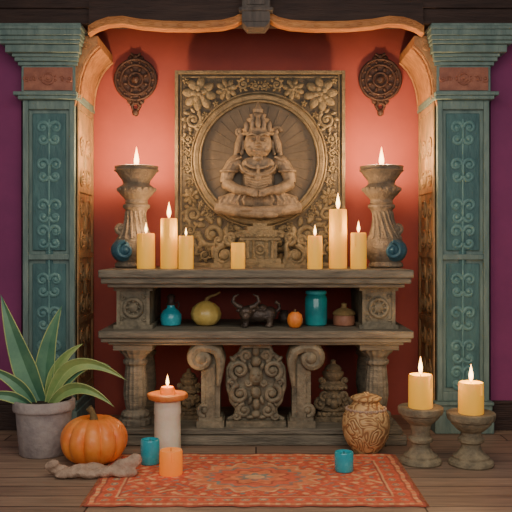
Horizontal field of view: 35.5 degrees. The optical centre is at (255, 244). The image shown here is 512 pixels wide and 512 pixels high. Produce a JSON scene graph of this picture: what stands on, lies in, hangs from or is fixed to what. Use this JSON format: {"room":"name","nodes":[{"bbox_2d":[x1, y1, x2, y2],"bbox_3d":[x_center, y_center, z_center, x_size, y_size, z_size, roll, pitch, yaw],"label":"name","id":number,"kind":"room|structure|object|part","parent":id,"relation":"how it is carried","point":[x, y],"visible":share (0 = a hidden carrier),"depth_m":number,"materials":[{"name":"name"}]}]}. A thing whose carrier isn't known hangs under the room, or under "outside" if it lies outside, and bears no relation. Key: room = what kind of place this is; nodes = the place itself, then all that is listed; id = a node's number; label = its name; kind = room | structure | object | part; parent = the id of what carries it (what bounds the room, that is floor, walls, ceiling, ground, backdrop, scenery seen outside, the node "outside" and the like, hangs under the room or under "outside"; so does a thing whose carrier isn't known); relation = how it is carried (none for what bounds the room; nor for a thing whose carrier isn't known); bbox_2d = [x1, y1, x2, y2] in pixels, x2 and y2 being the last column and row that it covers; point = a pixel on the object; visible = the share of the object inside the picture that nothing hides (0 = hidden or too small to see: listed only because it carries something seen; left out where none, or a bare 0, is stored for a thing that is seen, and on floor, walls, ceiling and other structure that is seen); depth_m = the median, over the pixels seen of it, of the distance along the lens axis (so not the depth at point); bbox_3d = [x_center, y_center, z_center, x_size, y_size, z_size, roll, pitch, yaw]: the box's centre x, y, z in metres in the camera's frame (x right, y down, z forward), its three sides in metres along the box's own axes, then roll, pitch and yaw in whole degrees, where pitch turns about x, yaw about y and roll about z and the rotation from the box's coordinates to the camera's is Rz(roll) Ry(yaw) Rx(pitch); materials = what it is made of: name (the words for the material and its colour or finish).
{"room":"house of worship","nodes":[
{"label":"house of worship","id":0,"kind":"room"},
{"bbox_2d":[0,44,22,391],"bbox_3d":[-1.942,-0.240,4.420,1.315,2.500,0.080,0,0,0],"label":"wall","id":1,"kind":"structure","parent":0,"point":[11,107],"depth_m":4.38,"materials":[{"name":"purple paint"}]},
{"bbox_2d":[0,400,16,429],"bbox_3d":[-1.945,0.930,4.367,1.310,0.160,0.024,0,0,0],"label":"baseboard","id":2,"kind":"structure","parent":1,"relation":"attached to","point":[7,416],"depth_m":4.36,"materials":[{"name":"brown wood"}]},
{"bbox_2d":[12,396,74,458],"bbox_3d":[-1.028,0.878,3.880,0.296,0.264,0.296,0,0,0],"label":"pot","id":3,"kind":"object","parent":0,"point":[40,420],"depth_m":3.77,"materials":[{"name":"concrete"}]},
{"bbox_2d":[86,29,425,414],"bbox_3d":[0.000,-0.240,4.830,2.600,2.500,0.140,0,0,0],"label":"wall","id":4,"kind":"structure","parent":0,"point":[121,137],"depth_m":4.76,"materials":[{"name":"red paint"}]},
{"bbox_2d":[114,53,156,115],"bbox_3d":[-0.713,-0.952,4.738,0.259,0.378,0.036,0,0,0],"label":"wall medallion","id":5,"kind":"object","parent":4,"relation":"attached to","point":[135,78],"visible":1,"depth_m":4.74,"materials":[{"name":"brown metal"}]},
{"bbox_2d":[127,100,144,115],"bbox_3d":[-0.713,-0.819,4.742,0.105,0.112,0.028,0,0,0],"label":"pendant","id":6,"kind":"object","parent":5,"relation":"attached to","point":[135,112],"depth_m":4.74,"materials":[{"name":"brown wood"}]},
{"bbox_2d":[359,53,401,115],"bbox_3d":[0.737,-0.952,4.738,0.259,0.378,0.036,0,0,0],"label":"wall medallion","id":7,"kind":"object","parent":4,"relation":"attached to","point":[380,78],"visible":1,"depth_m":4.74,"materials":[{"name":"brown wood"}]},
{"bbox_2d":[371,100,388,115],"bbox_3d":[0.737,-0.819,4.742,0.105,0.112,0.028,0,0,0],"label":"pendant","id":8,"kind":"object","parent":7,"relation":"attached to","point":[380,112],"depth_m":4.74,"materials":[{"name":"brown metal"}]},
{"bbox_2d":[0,415,511,511],"bbox_3d":[0.000,1.040,2.150,5.200,0.060,5.500,0,0,0],"label":"floor","id":9,"kind":"structure","parent":0,"point":[25,485],"depth_m":3.39,"materials":[{"name":"brown wood"}]},
{"bbox_2d":[0,23,112,419],"bbox_3d":[-1.115,-0.081,4.471,0.544,2.182,0.568,0,0,0],"label":"pilaster","id":10,"kind":"object","parent":9,"relation":"on","point":[63,67],"visible":0.85,"depth_m":4.31,"materials":[{"name":"teal paint"}]},
{"bbox_3d":[-1.115,0.030,4.317,0.180,1.479,0.014,0,0,0],"label":"recessed panel","id":11,"kind":"part","parent":10,"relation":"part of","materials":[{"name":"teal wood"}]},
{"bbox_3d":[-0.972,0.030,4.537,0.033,1.619,0.415,0,0,0],"label":"weathered panel","id":12,"kind":"part","parent":10,"relation":"part of","materials":[{"name":"brown wood"}]},
{"bbox_2d":[0,296,125,458],"bbox_3d":[-0.965,0.624,3.880,0.689,0.771,0.296,0,0,0],"label":"agave","id":13,"kind":"object","parent":9,"relation":"on","point":[42,400],"visible":0.99,"depth_m":3.84,"materials":[{"name":"plant"}]},
{"bbox_2d":[44,453,141,478],"bbox_3d":[-0.711,0.962,3.477,0.422,0.099,0.098,0,0,0],"label":"flat stone slab","id":14,"kind":"object","parent":9,"relation":"on","point":[126,467],"visible":1,"depth_m":3.46,"materials":[{"name":"beige stone"}]},
{"bbox_2d":[60,405,127,464],"bbox_3d":[-0.755,0.877,3.720,0.308,0.266,0.310,0,0,0],"label":"pumpkin","id":15,"kind":"object","parent":9,"relation":"on","point":[93,437],"visible":0.94,"depth_m":3.62,"materials":[{"name":"orange food"}]},
{"bbox_3d":[-0.760,0.785,3.718,0.060,0.082,0.048,0,0,0],"label":"stem","id":16,"kind":"part","parent":15,"relation":"part of","materials":[{"name":"brown plant"}]},
{"bbox_2d":[147,386,187,449],"bbox_3d":[-0.436,0.824,3.940,0.203,0.373,0.198,0,0,0],"label":"pillar candle","id":17,"kind":"object","parent":9,"relation":"on","point":[167,404],"visible":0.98,"depth_m":3.88,"materials":[{"name":"wax"}]},
{"bbox_3d":[-0.436,0.747,3.940,0.203,0.037,0.198,0,0,0],"label":"orange dish","id":18,"kind":"part","parent":17,"relation":"part of","materials":[{"name":"wax"}]},
{"bbox_2d":[80,453,429,507],"bbox_3d":[-0.005,1.006,3.460,1.350,0.009,0.774,0,0,0],"label":"patterned rug","id":19,"kind":"object","parent":9,"relation":"on","point":[380,479],"visible":0.87,"depth_m":3.34,"materials":[{"name":"red fabric"}]},
{"bbox_2d":[140,437,159,465],"bbox_3d":[-0.486,0.945,3.670,0.087,0.113,0.087,0,0,0],"label":"cup","id":20,"kind":"object","parent":19,"relation":"on","point":[149,446],"visible":0.96,"depth_m":3.63,"materials":[{"name":"teal ceramic"}]},
{"bbox_2d":[159,447,182,476],"bbox_3d":[-0.372,0.944,3.497,0.101,0.115,0.106,0,0,0],"label":"votive candle","id":21,"kind":"object","parent":19,"relation":"on","point":[170,460],"visible":1,"depth_m":3.46,"materials":[{"name":"orange wax"}]},
{"bbox_2d":[334,449,353,472],"bbox_3d":[0.391,0.958,3.550,0.084,0.087,0.084,0,0,0],"label":"candle","id":22,"kind":"object","parent":19,"relation":"on","point":[343,458],"visible":1,"depth_m":3.52,"materials":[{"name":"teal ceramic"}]},
{"bbox_2d":[98,266,413,445],"bbox_3d":[0.000,0.568,4.330,1.580,0.885,0.660,0,0,0],"label":"altar table","id":23,"kind":"object","parent":9,"relation":"on","point":[255,383],"visible":0.95,"depth_m":4.07,"materials":[{"name":"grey wood"}]},
{"bbox_2d":[111,164,158,267],"bbox_3d":[-0.668,-0.209,4.420,0.260,0.668,0.245,0,0,0],"label":"candle holder","id":24,"kind":"object","parent":23,"relation":"on","point":[136,189],"visible":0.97,"depth_m":4.35,"materials":[{"name":"stone"}]},
{"bbox_3d":[-0.710,0.028,4.381,0.171,0.138,0.160,0,0,0],"label":"blue bulb","id":25,"kind":"part","parent":24,"relation":"part of","materials":[{"name":"ceramic"}]},
{"bbox_3d":[-0.660,-0.329,4.420,0.245,0.213,0.245,0,0,0],"label":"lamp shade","id":26,"kind":"part","parent":24,"relation":"part of","materials":[{"name":"stone"}]},
{"bbox_3d":[-0.625,0.717,4.150,0.200,0.423,0.200,0,0,0],"label":"turned leg","id":27,"kind":"part","parent":23,"relation":"part of","materials":[{"name":"brown wood"}]},
{"bbox_2d":[137,233,154,268],"bbox_3d":[-0.586,0.002,4.258,0.096,0.246,0.100,0,0,0],"label":"pillar candle","id":28,"kind":"object","parent":23,"relation":"on","point":[145,241],"visible":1,"depth_m":4.22,"materials":[{"name":"wax"}]},
{"bbox_3d":[-0.625,0.717,4.505,0.200,0.423,0.189,0,0,0],"label":"turned leg","id":29,"kind":"part","parent":23,"relation":"part of","materials":[{"name":"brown wood"}]},
{"bbox_2d":[160,218,177,268],"bbox_3d":[-0.463,-0.053,4.257,0.090,0.356,0.096,0,0,0],"label":"pillar candle","id":30,"kind":"object","parent":23,"relation":"on","point":[168,237],"visible":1,"depth_m":4.22,"materials":[{"name":"wax"}]},
{"bbox_2d":[160,294,181,325],"bbox_3d":[-0.454,0.346,4.270,0.115,0.168,0.115,0,0,0],"label":"glass bottle","id":31,"kind":"object","parent":23,"relation":"on","point":[170,316],"visible":1,"depth_m":4.24,"materials":[{"name":"teal glass"}]},
{"bbox_2d":[178,236,192,268],"bbox_3d":[-0.367,0.016,4.200,0.079,0.217,0.079,0,0,0],"label":"pillar candle","id":32,"kind":"object","parent":23,"relation":"on","point":[185,253],"visible":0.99,"depth_m":4.17,"materials":[{"name":"wax"}]},
{"bbox_2d":[177,368,200,419],"bbox_3d":[-0.360,0.795,4.296,0.174,0.267,0.112,0,0,0],"label":"stone ornament","id":33,"kind":"object","parent":23,"relation":"on","point":[189,384],"visible":0.75,"depth_m":4.26,"materials":[{"name":"stone"}]},
{"bbox_2d":[191,291,220,325],"bbox_3d":[-0.267,0.338,4.270,0.166,0.183,0.158,0,0,0],"label":"gourd","id":34,"kind":"object","parent":23,"relation":"on","point":[204,313],"visible":1,"depth_m":4.22,"materials":[{"name":"yellow food"}]},
{"bbox_3d":[-0.234,0.276,4.270,0.089,0.059,0.022,0,0,0],"label":"stem","id":35,"kind":"part","parent":34,"relation":"part of","materials":[{"name":"brown plant"}]},
{"bbox_2d":[231,243,244,268],"bbox_3d":[-0.095,0.051,4.237,0.074,0.148,0.080,0,0,0],"label":"pillar candle","id":36,"kind":"object","parent":23,"relation":"on","point":[237,249],"visible":1,"depth_m":4.21,"materials":[{"name":"wax"}]},
{"bbox_2d":[231,294,280,327],"bbox_3d":[0.000,0.342,4.181,0.263,0.176,0.144,0,0,0],"label":"figurine","id":37,"kind":"object","parent":23,"relation":"on","point":[257,312],"visible":1,"depth_m":4.17,"materials":[{"name":"brown metal"}]},
{"bbox_2d":[98,266,413,287],"bbox_3d":[0.000,0.170,4.330,1.580,0.090,0.660,0,0,0],"label":"shelf","id":38,"kind":"object","parent":23,"relation":"attached to","point":[197,277],"depth_m":4.01,"materials":[{"name":"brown wood"}]},
{"bbox_2d":[98,319,413,344],"bbox_3d":[0.000,0.468,4.330,1.580,0.075,0.660,0,0,0],"label":"shelf","id":39,"kind":"object","parent":23,"relation":"attached to","point":[226,331],"depth_m":4.02,"materials":[{"name":"brown wood"}]},
{"bbox_2d":[210,223,307,267],"bbox_3d":[0.022,0.002,4.448,0.558,0.245,0.112,0,0,0],"label":"stand","id":40,"kind":"object","parent":23,"relation":"on","point":[260,241],"visible":0.96,"depth_m":4.42,"materials":[{"name":"brown stone"}]},
{"bbox_2d":[175,70,344,266],"bbox_3d":[0.023,-0.440,4.576,0.982,1.130,0.204,0,0,0],"label":"relief panel","id":41,"kind":"object","parent":23,"relation":"on","point":[252,146],"visible":0.9,"depth_m":4.61,"materials":[{"name":"brown metal"}]},
{"bbox_3d":[0.013,-0.667,4.585,0.284,0.312,0.155,0,0,0],"label":"deity crown","id":42,"kind":"part","parent":41,"relation":"part of","materials":[{"name":"beige stone"}]},
{"bbox_2d":[287,309,302,327],"bbox_3d":[0.202,0.381,4.150,0.083,0.098,0.083,0,0,0],"label":"fruit","id":43,"kind":"object","parent":23,"relation":"on","point":[294,319],"visible":1,"depth_m":4.12,"materials":[{"name":"orange food"}]},
{"bbox_2d":[307,236,321,268],"bbox_3d":[0.310,0.009,4.200,0.079,0.232,0.079,0,0,0],"label":"pillar candle","id":44,"kind":"object","parent":23,"relation":"on","point":[314,254],"visible":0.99,"depth_m":4.17,"materials":[{"name":"wax"}]},
{"bbox_2d":[305,290,326,325],"bbox_3d":[0.320,0.336,4.270,0.120,0.188,0.120,0,0,0],"label":"jar","id":45,"kind":"object","parent":23,"relation":"on","point":[315,300],"visible":1,"depth_m":4.22,"materials":[{"name":"ceramic"}]},
{"bbox_2d":[314,359,352,421],"bbox_3d":[0.409,0.767,4.245,0.210,0.323,0.135,0,0,0],"label":"stone ornament","id":46,"kind":"object","parent":23,"relation":"on","point":[330,404],"visible":0.94,"depth_m":4.20,"materials":[{"name":"stone"}]},
{"bbox_2d":[329,209,346,268],"bbox_3d":[0.439,-0.077,4.278,0.096,0.405,0.101,0,0,0],"label":"pillar candle","id":47,"kind":"object","parent":23,"relation":"on","point":[337,217],"visible":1,"depth_m":4.24,"materials":[{"name":"wax"}]},
{"bbox_2d":[332,303,355,325],"bbox_3d":[0.470,0.369,4.270,0.124,0.123,0.124,0,0,0],"label":"lidded jar","id":48,"kind":"object","parent":23,"relation":"on","point":[343,316],"visible":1,"depth_m":4.22,"materials":[{"name":"brown ceramic"}]},
{"bbox_3d":[0.470,0.340,4.270,0.124,0.065,0.124,0,0,0],"label":"lid","id":49,"kind":"part","parent":48,"relation":"part of","materials":[{"name":"brown ceramic"}]},
{"bbox_2d":[350,232,366,268],"bbox_3d":[0.541,-0.002,4.220,0.084,0.254,0.084,0,0,0],"label":"pillar candle","id":50,"kind":"object","parent":23,"relation":"on","point":[358,247],"visible":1,"depth_m":4.18,"materials":[{"name":"wax"}]},
{"bbox_3d":[0.625,0.717,4.505,0.200,0.423,0.189,0,0,0],"label":"turned leg","id":51,"kind":"part","parent":23,"relation":"part of","materials":[{"name":"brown wood"}]},
{"bbox_3d":[0.625,0.717,4.150,0.200,0.423,0.200,0,0,0],"label":"turned leg","id":52,"kind":"part","parent":23,"relation":"part of","materials":[{"name":"brown wood"}]},
{"bbox_2d":[359,164,406,267],"bbox_3d":[0.701,-0.209,4.420,0.260,0.668,0.245,0,0,0],"label":"candle holder","id":53,"kind":"object","parent":23,"relation":"on","point":[386,248],"visible":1,"depth_m":4.35,"materials":[{"name":"ceramic"}]},
{"bbox_3d":[0.693,-0.329,4.420,0.245,0.213,0.245,0,0,0],"label":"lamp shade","id":54,"kind":"part","parent":53,"relation":"part of","materials":[{"name":"stone"}]},
{"bbox_3d":[0.743,0.028,4.381,0.171,0.138,0.160,0,0,0],"label":"blue bulb","id":55,"kind":"part","parent":53,"relation":"part of","materials":[{"name":"ceramic"}]},
{"bbox_2d":[342,391,389,453],"bbox_3d":[0.537,0.863,3.905,0.234,0.295,0.234,0,0,0],"label":"clay vase","id":56,"kind":"object","parent":9,"relation":"on","point":[365,422],"visible":1,"depth_m":3.83,"materials":[{"name":"ceramic"}]},
{"bbox_3d":[0.537,0.746,3.905,0.151,0.062,0.151,0,0,0],"label":"lid","id":57,"kind":"part","parent":56,"relation":"part of","materials":[{"name":"ceramic"}]},
{"bbox_2d":[398,402,443,467],"bbox_3d":[0.763,0.879,3.710,0.209,0.262,0.209,0,0,0],"label":"candle stand","id":58,"kind":"object","parent":9,"relation":"on","point":[420,454],"visible":0.94,"depth_m":3.66,"materials":[{"name":"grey stone"}]},
{"bbox_2d":[408,373,432,409],"bbox_3d":[0.763,0.634,3.710,0.111,0.237,0.111,0,0,0],"label":"pillar candle","id":59,"kind":"object","parent":58,"relation":"on","point":[420,385],"visible":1,"depth_m":3.67,"materials":[{"name":"wax"}]},
{"bbox_3d":[0.763,0.885,3.710,0.115,0.116,0.115,0,0,0],"label":"stem","id":60,"kind":"part","parent":58,"relation":"part of","materials":[{"name":"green stone"}]},
{"bbox_3d":[0.763,0.789,3.710,0.209,0.081,0.209,0,0,0],"label":"dish","id":61,"kind":"part","parent":58,"relation":"part of","materials":[{"name":"green stone"}]},
{"bbox_2d":[399,23,511,433],"bbox_3d":[1.115,-0.081,4.471,0.544,2.182,0.568,0,0,0],"label":"pilaster","id":62,"kind":"object","parent":9,"relation":"on","point":[448,67],"visible":0.98,"depth_m":4.31,"materials":[{"name":"teal paint"}]},
{"bbox_3d":[0.972,0.030,4.537,0.033,1.619,0.415,0,0,0],"label":"weathered panel","id":63,"kind":"part","parent":62,"relation":"part of","materials":[{"name":"brown wood"}]},
{"bbox_3d":[1.115,0.030,4.317,0.180,1.479,0.014,0,0,0],"label":"recessed panel","id":64,"kind":"part","parent":62,"relation":"part of","materials":[{"name":"teal wood"}]},
{"bbox_2d":[446,408,495,470],"bbox_3d":[0.989,0.889,3.680,0.222,0.242,0.222,0,0,0],"label":"candle stand","id":65,"kind":"object","parent":9,"relation":"on","point":[470,456],"visible":0.91,"depth_m":3.62,"materials":[{"name":"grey stone"}]},
{"bbox_2d":[458,380,483,415],"bbox_3d":[0.989,0.659,3.680,0.115,0.227,0.115,0,0,0],"label":"pillar candle","id":66,"kind":"object","parent":65,"relation":"on","point":[470,392],"visible":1,"depth_m":3.63,"materials":[{"name":"wax"}]},
{"bbox_3d":[0.989,0.895,3.680,0.122,0.087,0.122,0,0,0],"label":"stem","id":67,"kind":"part","parent":65,"relation":"part of","materials":[{"name":"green stone"}]},
{"bbox_3d":[0.989,0.811,3.680,0.222,0.086,0.222,0,0,0],"label":"dish","id":68,"kind":"part","parent":65,"relation":"part of","materials":[{"name":"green stone"}]},
{"bbox_2d":[489,44,511,400],"bbox_3d":[1.942,-0.240,4.420,1.315,2.500,0.080,0,0,0],"label":"wall","id":69,"kind":"structure","parent":0,"point":[500,107],"depth_m":4.38,"materials":[{"name":"purple paint"}]},
{"bbox_2d":[0,0,511,28],"bbox_3d":[0.000,-1.335,4.310,3.200,0.310,0.120,0,0,0],"label":"ceiling beam","id":70,"kind":"structure","parent":69,"relation":"attached to","point":[11,11],"depth_m":4.27,"materials":[{"name":"brown wood"}]},
{"bbox_2d":[87,1,424,36],"bbox_3d":[0.000,-1.199,4.233,1.773,0.182,0.072,0,0,0],"label":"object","id":71,"kind":"object","parent":70,"relation":"attached to","point":[157,16],"visible":0.99,"depth_m":4.23,"materials":[{"name":"orange wood"}]},
{"bbox_2d":[239,0,272,33],"bbox_3d":[0.000,-1.239,4.206,0.178,0.220,0.136,0,0,0],"label":"bracket","id":72,"kind":"object","parent":70,"relation":"attached to","point":[255,13],"visible":0.85,"depth_m":4.15,"materials":[{"name":"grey wood"}]},
{"bbox_2d":[492,400,511,429],"bbox_3d":[1.945,0.930,4.367,1.310,0.160,0.024,0,0,0],"label":"baseboard","id":73,"kind":"structure","parent":69,"relation":"attached to","point":[502,408],"depth_m":4.36,"materials":[{"name":"brown wood"}]}
]}

